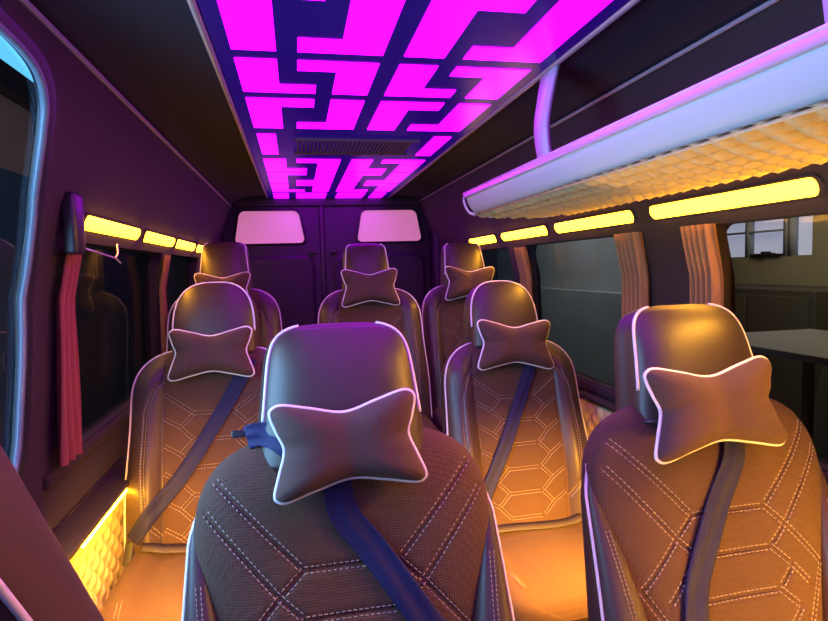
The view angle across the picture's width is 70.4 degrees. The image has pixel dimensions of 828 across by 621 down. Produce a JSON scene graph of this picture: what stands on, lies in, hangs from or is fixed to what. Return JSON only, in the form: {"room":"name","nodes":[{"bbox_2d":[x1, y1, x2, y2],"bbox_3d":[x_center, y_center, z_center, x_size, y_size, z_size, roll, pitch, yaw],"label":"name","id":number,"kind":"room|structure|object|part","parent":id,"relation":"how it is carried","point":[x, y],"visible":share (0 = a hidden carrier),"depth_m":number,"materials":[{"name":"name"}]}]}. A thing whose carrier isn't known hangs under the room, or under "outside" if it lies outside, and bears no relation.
{"room":"vehicle interior","nodes":[
{"label":"vehicle interior","id":0,"kind":"room"},
{"bbox_2d":[0,94,33,176],"bbox_3d":[-2.596,-1.171,0.881,0.150,0.590,8.900,-2,4,-11],"label":"board","id":1,"kind":"object","parent":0,"point":[16,126],"visible":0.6,"depth_m":4.90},
{"bbox_2d":[0,36,33,81],"bbox_3d":[-3.089,-2.755,2.771,0.050,1.940,13.000,-2,4,-11],"label":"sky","id":2,"kind":"structure","parent":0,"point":[8,54],"depth_m":5.13,"materials":[{"name":"blue"}]},
{"bbox_2d":[0,113,147,458],"bbox_3d":[-2.960,0.120,2.991,0.150,3.450,13.000,-2,4,-11],"label":"window","id":3,"kind":"structure","parent":0,"point":[110,304],"depth_m":6.55,"materials":[{"name":"black glass"}]},
{"bbox_2d":[0,59,37,115],"bbox_3d":[-2.957,-1.697,2.869,0.300,0.190,13.000,-2,4,-11],"label":"trim","id":4,"kind":"structure","parent":3,"relation":"attached to","point":[14,85],"depth_m":4.74,"materials":[{"name":"black plastic"}]},
{"bbox_2d":[36,78,230,531],"bbox_3d":[-0.913,0.323,1.586,0.280,1.835,6.020,-2,4,-11],"label":"wall","id":5,"kind":"structure","parent":0,"point":[122,171],"depth_m":1.87,"materials":[{"name":"plastic"}]},
{"bbox_2d":[0,0,96,513],"bbox_3d":[-0.742,0.014,0.741,0.249,1.105,1.500,-2,4,-11],"label":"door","id":6,"kind":"structure","parent":5,"relation":"in","point":[70,84],"depth_m":1.39,"materials":[{"name":"plastic"}]},
{"bbox_2d":[0,22,49,473],"bbox_3d":[-0.731,0.008,0.736,0.190,0.983,1.393,-2,4,-11],"label":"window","id":7,"kind":"structure","parent":6,"relation":"attached to","point":[5,32],"depth_m":1.36,"materials":[{"name":"plastic"}]},
{"bbox_2d":[56,254,82,466],"bbox_3d":[-0.930,0.113,1.592,0.057,0.575,0.177,-2,4,-11],"label":"curtain","id":8,"kind":"object","parent":5,"relation":"hanging from","point":[69,413],"visible":0.94,"depth_m":1.58,"materials":[{"name":"red fabric"}]},
{"bbox_2d":[43,406,129,490],"bbox_3d":[-1.241,0.349,2.912,0.050,0.040,2.900,-2,4,-11],"label":"trim","id":9,"kind":"structure","parent":5,"relation":"attached to","point":[54,475],"depth_m":1.78,"materials":[{"name":"plastic"}]},
{"bbox_2d":[53,455,127,611],"bbox_3d":[-0.939,0.892,1.813,0.094,0.666,0.800,-2,4,-11],"label":"panel","id":10,"kind":"object","parent":5,"relation":"attached to","point":[91,537],"visible":0.53,"depth_m":1.77,"materials":[{"name":"brown"}]},
{"bbox_2d":[60,191,120,263],"bbox_3d":[-0.914,-0.226,1.680,0.039,0.183,0.357,-2,4,-8],"label":"coat hook","id":11,"kind":"object","parent":5,"relation":"attached to","point":[72,212],"visible":0.94,"depth_m":1.51,"materials":[{"name":"black plastic"}]},
{"bbox_2d":[84,213,139,240],"bbox_3d":[-0.999,-0.271,1.958,0.029,0.054,0.604,-2,4,-11],"label":"light bar","id":12,"kind":"object","parent":5,"relation":"attached to","point":[93,223],"visible":0.93,"depth_m":1.88,"materials":[{"name":"plastic"}]},
{"bbox_2d":[86,246,151,267],"bbox_3d":[-1.117,0.076,2.203,0.036,0.654,1.164,-2,4,-11],"label":"window","id":13,"kind":"structure","parent":5,"relation":"in","point":[149,255],"depth_m":2.53,"materials":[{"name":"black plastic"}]},
{"bbox_2d":[19,0,231,207],"bbox_3d":[-0.804,-0.592,1.552,0.014,0.014,5.990,-2,4,-11],"label":"trim","id":14,"kind":"structure","parent":5,"relation":"attached to","point":[26,3],"depth_m":1.45,"materials":[{"name":"grey"}]},
{"bbox_2d":[142,230,174,247],"bbox_3d":[-1.130,-0.314,2.609,0.029,0.054,0.574,-2,4,-11],"label":"light bar","id":15,"kind":"object","parent":5,"relation":"attached to","point":[151,237],"visible":1,"depth_m":2.54,"materials":[{"name":"plastic"}]},
{"bbox_2d":[159,255,170,353],"bbox_3d":[-1.168,0.030,2.778,0.054,0.580,0.102,-2,4,-11],"label":"curtain","id":16,"kind":"object","parent":5,"relation":"hanging from","point":[166,262],"visible":0.72,"depth_m":2.74,"materials":[{"name":"brown fabric"}]},
{"bbox_2d":[172,256,190,267],"bbox_3d":[-1.346,-0.001,3.343,0.036,0.654,0.894,-2,4,-11],"label":"window","id":17,"kind":"structure","parent":5,"relation":"in","point":[188,259],"depth_m":3.72,"materials":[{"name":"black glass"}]},
{"bbox_2d":[175,238,194,250],"bbox_3d":[-1.252,-0.355,3.215,0.029,0.054,0.534,-2,4,-11],"label":"light bar","id":18,"kind":"object","parent":5,"relation":"attached to","point":[181,244],"visible":0.97,"depth_m":3.15,"materials":[{"name":"plastic"}]},
{"bbox_2d":[195,244,202,252],"bbox_3d":[-1.375,-0.396,3.827,0.029,0.054,0.544,-2,4,-11],"label":"light bar","id":19,"kind":"object","parent":5,"relation":"attached to","point":[198,247],"visible":0.37,"depth_m":3.61,"materials":[{"name":"plastic"}]},
{"bbox_2d":[221,233,431,289],"bbox_3d":[-0.669,0.024,4.743,1.970,1.960,0.060,-2,4,-11],"label":"wall","id":20,"kind":"structure","parent":0,"point":[430,233],"depth_m":4.84,"materials":[{"name":"black"}]},
{"bbox_2d":[222,206,322,329],"bbox_3d":[-1.084,0.012,4.580,0.745,1.670,0.085,-2,4,-11],"label":"door","id":21,"kind":"structure","parent":20,"relation":"in","point":[291,273],"depth_m":4.57,"materials":[{"name":"black"}]},
{"bbox_2d":[235,211,303,243],"bbox_3d":[-1.113,-0.641,4.524,0.516,0.248,0.005,-2,4,-11],"label":"window","id":22,"kind":"structure","parent":21,"relation":"attached to","point":[253,227],"depth_m":4.52,"materials":[{"name":"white glass"}]},
{"bbox_2d":[319,206,325,299],"bbox_3d":[-0.710,0.000,4.672,0.027,1.660,0.056,-2,4,-11],"label":"trim","id":23,"kind":"structure","parent":20,"relation":"attached to","point":[320,207],"depth_m":4.61,"materials":[{"name":"black plastic"}]},
{"bbox_2d":[232,197,420,206],"bbox_3d":[-0.681,-0.855,4.615,1.530,0.072,0.070,-2,4,-11],"label":"trim","id":24,"kind":"structure","parent":20,"relation":"attached to","point":[260,201],"depth_m":4.58,"materials":[{"name":"black plastic"}]},
{"bbox_2d":[323,206,430,309],"bbox_3d":[-0.273,-0.022,4.741,0.860,1.670,0.085,-2,4,-11],"label":"door","id":25,"kind":"structure","parent":20,"relation":"in","point":[411,259],"depth_m":4.71,"materials":[{"name":"black"}]},
{"bbox_2d":[358,210,420,241],"bbox_3d":[-0.199,-0.679,4.705,0.512,0.248,0.005,-2,4,-11],"label":"window","id":26,"kind":"structure","parent":25,"relation":"attached to","point":[375,225],"depth_m":4.70,"materials":[{"name":"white glass"}]},
{"bbox_2d":[29,0,767,205],"bbox_3d":[-0.091,-0.691,1.704,1.560,0.125,6.060,-2,4,-11],"label":"ceiling","id":27,"kind":"structure","parent":0,"point":[154,53],"depth_m":1.64,"materials":[{"name":"plastic"}]},
{"bbox_2d":[187,0,268,198],"bbox_3d":[-0.539,-0.669,1.600,0.018,0.018,5.990,-2,4,-11],"label":"trim","id":28,"kind":"structure","parent":27,"relation":"attached to","point":[193,6],"depth_m":1.64,"materials":[{"name":"silver metal"}]},
{"bbox_2d":[197,0,629,197],"bbox_3d":[-0.122,-0.699,1.896,0.911,0.018,5.550,-2,4,-11],"label":"ceiling light panel","id":29,"kind":"object","parent":27,"relation":"attached to","point":[332,98],"visible":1,"depth_m":1.68,"materials":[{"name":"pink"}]},
{"bbox_2d":[294,138,419,155],"bbox_3d":[-0.273,-0.750,2.696,0.545,0.011,0.310,-2,4,-11],"label":"grille","id":30,"kind":"object","parent":29,"relation":"attached to","point":[307,146],"depth_m":2.67,"materials":[{"name":"black plastic"}]},
{"bbox_2d":[387,0,640,197],"bbox_3d":[0.377,-0.708,1.781,0.018,0.018,5.990,-2,4,-11],"label":"trim","id":31,"kind":"structure","parent":27,"relation":"attached to","point":[631,3],"depth_m":1.73,"materials":[{"name":"silver metal"}]},
{"bbox_2d":[420,0,827,471],"bbox_3d":[0.797,0.234,1.924,0.290,1.870,6.020,-2,4,-11],"label":"wall","id":32,"kind":"structure","parent":0,"point":[445,213],"depth_m":1.84,"materials":[{"name":"plastic"}]},
{"bbox_2d":[430,231,440,288],"bbox_3d":[0.214,-0.019,4.795,0.105,1.670,0.180,-2,4,-11],"label":"trim","id":33,"kind":"structure","parent":32,"relation":"attached to","point":[435,244],"depth_m":4.69,"materials":[{"name":"black"}]},
{"bbox_2d":[469,234,497,245],"bbox_3d":[0.422,-0.431,3.620,0.029,0.054,0.520,-2,4,-11],"label":"light bar","id":34,"kind":"object","parent":32,"relation":"attached to","point":[487,239],"visible":0.84,"depth_m":3.55,"materials":[{"name":"plastic"}]},
{"bbox_2d":[514,247,532,298],"bbox_3d":[0.575,-0.039,3.067,0.061,0.580,0.132,-2,4,-11],"label":"curtain","id":35,"kind":"object","parent":32,"relation":"hanging from","point":[521,254],"visible":0.34,"depth_m":3.02,"materials":[{"name":"brown fabric"}]},
{"bbox_2d":[501,224,549,241],"bbox_3d":[0.552,-0.388,2.975,0.029,0.054,0.611,-2,4,-11],"label":"light bar","id":36,"kind":"object","parent":32,"relation":"attached to","point":[541,230],"visible":1,"depth_m":2.91,"materials":[{"name":"plastic"}]},
{"bbox_2d":[497,237,621,384],"bbox_3d":[1.850,-0.511,7.544,0.200,3.780,4.900,-2,4,-11],"label":"window","id":37,"kind":"structure","parent":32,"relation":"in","point":[581,281],"depth_m":6.84,"materials":[{"name":"grey glass"}]},
{"bbox_2d":[533,236,613,253],"bbox_3d":[0.738,-0.001,2.551,0.037,0.653,1.084,-2,4,-11],"label":"window","id":38,"kind":"structure","parent":32,"relation":"in","point":[534,246],"depth_m":2.75,"materials":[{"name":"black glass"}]},
{"bbox_2d":[554,208,636,233],"bbox_3d":[0.689,-0.342,2.297,0.029,0.054,0.631,-2,4,-11],"label":"light bar","id":39,"kind":"object","parent":32,"relation":"attached to","point":[626,216],"visible":1,"depth_m":2.22,"materials":[{"name":"plastic"}]},
{"bbox_2d":[578,390,615,437],"bbox_3d":[0.926,0.803,1.518,0.057,0.783,2.100,-2,4,-11],"label":"panel","id":40,"kind":"object","parent":32,"relation":"attached to","point":[594,413],"visible":0.05,"depth_m":2.40,"materials":[{"name":"brown"}]},
{"bbox_2d":[419,0,779,201],"bbox_3d":[0.623,-0.684,1.832,0.012,0.012,5.990,-2,4,-11],"label":"trim","id":41,"kind":"structure","parent":32,"relation":"attached to","point":[768,3],"depth_m":1.63,"materials":[{"name":"grey"}]},
{"bbox_2d":[613,232,649,317],"bbox_3d":[0.769,0.023,2.073,0.062,0.590,0.162,-2,4,-11],"label":"curtain","id":42,"kind":"object","parent":32,"relation":"hanging from","point":[630,249],"visible":0.51,"depth_m":2.04,"materials":[{"name":"brown fabric"}]},
{"bbox_2d":[463,0,827,218],"bbox_3d":[0.698,-0.474,1.065,0.397,0.377,3.071,-2,4,-11],"label":"luggage rack","id":43,"kind":"object","parent":32,"relation":"attached to","point":[766,113],"visible":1,"depth_m":1.20,"materials":[{"name":"grey plastic"}]},
{"bbox_3d":[0.390,-0.570,1.716,0.042,0.265,0.100,-2,4,-11],"label":"support arm","id":44,"kind":"part","parent":43,"relation":"part of","materials":[{"name":"grey plastic"}]},
{"bbox_3d":[0.584,-0.505,0.753,0.042,0.265,0.100,-2,4,-11],"label":"support arm","id":45,"kind":"part","parent":43,"relation":"part of","materials":[{"name":"grey plastic"}]},
{"bbox_2d":[576,377,827,483],"bbox_3d":[0.753,0.325,2.484,0.035,0.040,4.520,-2,4,-11],"label":"trim","id":46,"kind":"structure","parent":32,"relation":"attached to","point":[601,391],"depth_m":2.40,"materials":[{"name":"plastic"}]},
{"bbox_2d":[680,223,723,306],"bbox_3d":[0.841,0.047,1.716,0.062,0.590,0.142,-2,4,-11],"label":"curtain","id":47,"kind":"object","parent":32,"relation":"hanging from","point":[700,242],"visible":0.48,"depth_m":1.69,"materials":[{"name":"brown fabric"}]},
{"bbox_2d":[649,174,825,220],"bbox_3d":[0.830,-0.295,1.595,0.029,0.054,0.646,-2,4,-11],"label":"light bar","id":48,"kind":"object","parent":32,"relation":"attached to","point":[807,187],"visible":1,"depth_m":1.49,"materials":[{"name":"glowing translucent plastic"}]},
{"bbox_2d":[724,213,827,231],"bbox_3d":[1.024,0.095,1.127,0.037,0.653,1.254,-2,4,-11],"label":"window","id":49,"kind":"structure","parent":32,"relation":"in","point":[726,226],"depth_m":1.54,"materials":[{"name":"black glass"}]},
{"bbox_2d":[726,214,827,285],"bbox_3d":[4.096,-1.115,5.349,0.200,5.180,19.000,-2,4,-11],"label":"wall","id":50,"kind":"structure","parent":0,"point":[803,270],"depth_m":6.01,"materials":[{"name":"paint"}]},
{"bbox_2d":[750,251,782,257],"bbox_3d":[3.812,-0.610,6.358,0.088,0.062,0.420,-2,4,-11],"label":"cloth","id":51,"kind":"object","parent":50,"relation":"on","point":[762,253],"visible":1,"depth_m":6.33,"materials":[{"name":"black fabric"}]},
{"bbox_2d":[727,215,812,256],"bbox_3d":[3.843,-0.814,6.407,0.110,0.440,1.270,-2,4,-11],"label":"window","id":52,"kind":"structure","parent":50,"relation":"in","point":[787,236],"depth_m":6.34,"materials":[{"name":"grey"}]},
{"bbox_3d":[-0.037,1.146,1.843,2.050,0.210,6.070,-2,4,-11],"label":"floor","id":53,"kind":"structure","parent":0,"visible":0},
{"bbox_2d":[0,445,104,620],"bbox_3d":[-0.557,0.632,0.836,0.348,1.310,1.009,-2,4,-11],"label":"seat","id":54,"kind":"object","parent":53,"relation":"on","point":[39,582],"visible":1,"depth_m":0.52,"materials":[{"name":"brown leather"}]},
{"bbox_2d":[100,282,266,620],"bbox_3d":[-0.636,0.566,1.836,0.576,1.300,0.767,-2,4,-11],"label":"passenger seat","id":55,"kind":"object","parent":53,"relation":"on","point":[186,402],"visible":0.69,"depth_m":1.94,"materials":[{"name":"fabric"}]},
{"bbox_2d":[100,552,185,620],"bbox_3d":[-0.607,0.841,1.749,0.526,0.173,0.550,-2,4,-11],"label":"seat cushion","id":56,"kind":"object","parent":55,"relation":"on","point":[150,587],"depth_m":1.64,"materials":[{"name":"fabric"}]},
{"bbox_3d":[-0.671,0.507,1.999,0.576,0.749,0.300,-2,4,-11],"label":"backrest","id":57,"kind":"part","parent":55,"relation":"part of","materials":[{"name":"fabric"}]},
{"bbox_2d":[169,327,253,379],"bbox_3d":[-0.681,0.143,1.971,0.271,0.164,0.099,-2,4,-11],"label":"pillow","id":58,"kind":"object","parent":55,"relation":"on","point":[201,353],"depth_m":1.94,"materials":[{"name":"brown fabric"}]},
{"bbox_2d":[166,242,281,351],"bbox_3d":[-0.838,0.346,2.578,0.547,1.321,0.767,-2,4,-11],"label":"passenger seat","id":59,"kind":"object","parent":53,"relation":"on","point":[220,261],"visible":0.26,"depth_m":2.77,"materials":[{"name":"leather"}]},
{"bbox_2d":[195,272,249,291],"bbox_3d":[-0.883,-0.093,2.712,0.252,0.161,0.099,-2,4,-11],"label":"pillow","id":60,"kind":"object","parent":59,"relation":"on","point":[242,279],"depth_m":2.70,"materials":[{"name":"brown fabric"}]},
{"bbox_3d":[-0.874,0.273,2.740,0.547,0.749,0.300,-2,4,-11],"label":"backrest","id":61,"kind":"part","parent":59,"relation":"part of","materials":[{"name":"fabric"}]},
{"bbox_2d":[181,321,514,620],"bbox_3d":[-0.067,0.658,0.863,0.630,1.227,0.767,-2,4,-11],"label":"passenger seat","id":62,"kind":"object","parent":53,"relation":"on","point":[339,503],"visible":1,"depth_m":1.02,"materials":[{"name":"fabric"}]},
{"bbox_3d":[-0.106,0.597,1.050,0.543,0.739,0.259,-2,4,-11],"label":"backrest","id":63,"kind":"part","parent":62,"relation":"part of","materials":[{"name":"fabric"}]},
{"bbox_2d":[270,390,425,502],"bbox_3d":[-0.111,0.229,1.006,0.259,0.168,0.099,-2,4,-11],"label":"pillow","id":64,"kind":"object","parent":62,"relation":"on","point":[328,444],"depth_m":0.98,"materials":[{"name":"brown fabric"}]},
{"bbox_2d":[318,243,439,431],"bbox_3d":[-0.167,0.328,2.712,0.547,1.301,0.767,-2,4,-11],"label":"passenger seat","id":65,"kind":"object","parent":53,"relation":"on","point":[368,293],"visible":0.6,"depth_m":2.86,"materials":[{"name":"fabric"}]},
{"bbox_2d":[342,269,399,306],"bbox_3d":[-0.212,-0.112,2.848,0.278,0.177,0.101,-2,4,-11],"label":"pillow","id":66,"kind":"object","parent":65,"relation":"on","point":[364,287],"depth_m":2.82,"materials":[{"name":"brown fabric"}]},
{"bbox_3d":[-0.202,0.265,2.874,0.547,0.749,0.300,-2,4,-11],"label":"backrest","id":67,"kind":"part","parent":65,"relation":"part of","materials":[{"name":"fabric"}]},
{"bbox_2d":[421,414,439,431],"bbox_3d":[-0.138,0.599,2.624,0.500,0.173,0.550,-2,4,-11],"label":"seat cushion","id":68,"kind":"object","parent":65,"relation":"on","point":[426,418],"depth_m":2.66,"materials":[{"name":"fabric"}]},
{"bbox_2d":[420,242,493,432],"bbox_3d":[0.342,0.297,2.945,0.547,1.301,0.767,-2,4,-11],"label":"passenger seat","id":69,"kind":"object","parent":53,"relation":"on","point":[463,269],"visible":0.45,"depth_m":3.06,"materials":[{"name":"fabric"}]},
{"bbox_2d":[433,406,442,432],"bbox_3d":[0.370,0.568,2.857,0.500,0.173,0.550,-2,4,-11],"label":"seat cushion","id":70,"kind":"object","parent":69,"relation":"on","point":[437,410],"depth_m":2.88,"materials":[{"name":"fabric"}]},
{"bbox_3d":[0.307,0.234,3.107,0.547,0.749,0.300,-2,4,-11],"label":"backrest","id":71,"kind":"part","parent":69,"relation":"part of","materials":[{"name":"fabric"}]},
{"bbox_2d":[446,267,493,299],"bbox_3d":[0.294,-0.142,3.081,0.273,0.182,0.102,-2,4,-11],"label":"pillow","id":72,"kind":"object","parent":69,"relation":"on","point":[461,281],"depth_m":3.05,"materials":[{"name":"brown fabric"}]},
{"bbox_2d":[441,280,587,620],"bbox_3d":[0.431,0.534,2.079,0.576,1.270,0.767,-3,4,-13],"label":"passenger seat","id":73,"kind":"object","parent":53,"relation":"on","point":[510,394],"visible":0.8,"depth_m":2.18,"materials":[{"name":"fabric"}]},
{"bbox_3d":[0.391,0.490,2.242,0.576,0.749,0.300,-3,4,-13],"label":"backrest","id":74,"kind":"part","parent":73,"relation":"part of","materials":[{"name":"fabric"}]},
{"bbox_2d":[478,320,552,368],"bbox_3d":[0.379,0.129,2.213,0.301,0.193,0.103,-3,4,-13],"label":"pillow","id":75,"kind":"object","parent":73,"relation":"on","point":[502,344],"depth_m":2.18,"materials":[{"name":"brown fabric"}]},
{"bbox_2d":[499,521,587,620],"bbox_3d":[0.466,0.873,1.998,0.526,0.173,0.550,-3,4,-13],"label":"seat cushion","id":76,"kind":"object","parent":73,"relation":"on","point":[544,561],"depth_m":1.85,"materials":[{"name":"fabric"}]},
{"bbox_2d":[580,303,827,620],"bbox_3d":[0.685,0.622,1.032,0.650,1.232,0.768,-3,4,-13],"label":"passenger seat","id":77,"kind":"object","parent":53,"relation":"on","point":[704,496],"visible":1,"depth_m":1.17,"materials":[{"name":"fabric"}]},
{"bbox_3d":[0.639,0.559,1.217,0.559,0.739,0.259,-3,4,-13],"label":"backrest","id":78,"kind":"part","parent":77,"relation":"part of","materials":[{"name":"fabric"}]},
{"bbox_2d":[646,357,786,461],"bbox_3d":[0.600,0.193,1.166,0.296,0.182,0.102,-3,4,-13],"label":"pillow","id":79,"kind":"object","parent":77,"relation":"on","point":[699,406],"depth_m":1.14,"materials":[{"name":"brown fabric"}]},
{"bbox_3d":[0.150,1.661,4.742,16.000,0.050,19.000,-2,4,-11],"label":"floor","id":80,"kind":"structure","parent":0,"visible":0},
{"bbox_2d":[735,284,827,419],"bbox_3d":[3.448,0.597,6.049,0.740,1.700,2.200,-2,4,-11],"label":"storage cabinet","id":81,"kind":"object","parent":80,"relation":"on","point":[758,307],"visible":0.09,"depth_m":5.17,"materials":[{"name":"grey"}]},
{"bbox_3d":[3.116,0.591,5.982,0.025,1.540,0.680,-2,4,-11],"label":"door","id":82,"kind":"part","parent":81,"relation":"part of","materials":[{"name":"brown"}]},
{"bbox_3d":[3.256,0.638,5.288,0.025,1.540,0.680,-2,4,-11],"label":"door","id":83,"kind":"part","parent":81,"relation":"part of","materials":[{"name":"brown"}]},
{"bbox_2d":[745,329,827,441],"bbox_3d":[2.463,0.932,3.344,0.950,1.480,1.450,-2,4,-11],"label":"workbench","id":84,"kind":"object","parent":80,"relation":"on","point":[809,346],"visible":0.48,"depth_m":3.60,"materials":[{"name":"grey"}]},
{"bbox_3d":[2.741,0.890,4.092,0.050,1.440,0.050,-2,4,-11],"label":"leg","id":85,"kind":"part","parent":84,"relation":"part of","materials":[{"name":"black plastic"}]},
{"bbox_2d":[813,365,827,460],"bbox_3d":[3.269,0.631,4.176,0.715,1.915,0.900,-2,4,-11],"label":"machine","id":86,"kind":"object","parent":80,"relation":"on","point":[820,426],"visible":0.38,"depth_m":4.26,"materials":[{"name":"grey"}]}
]}

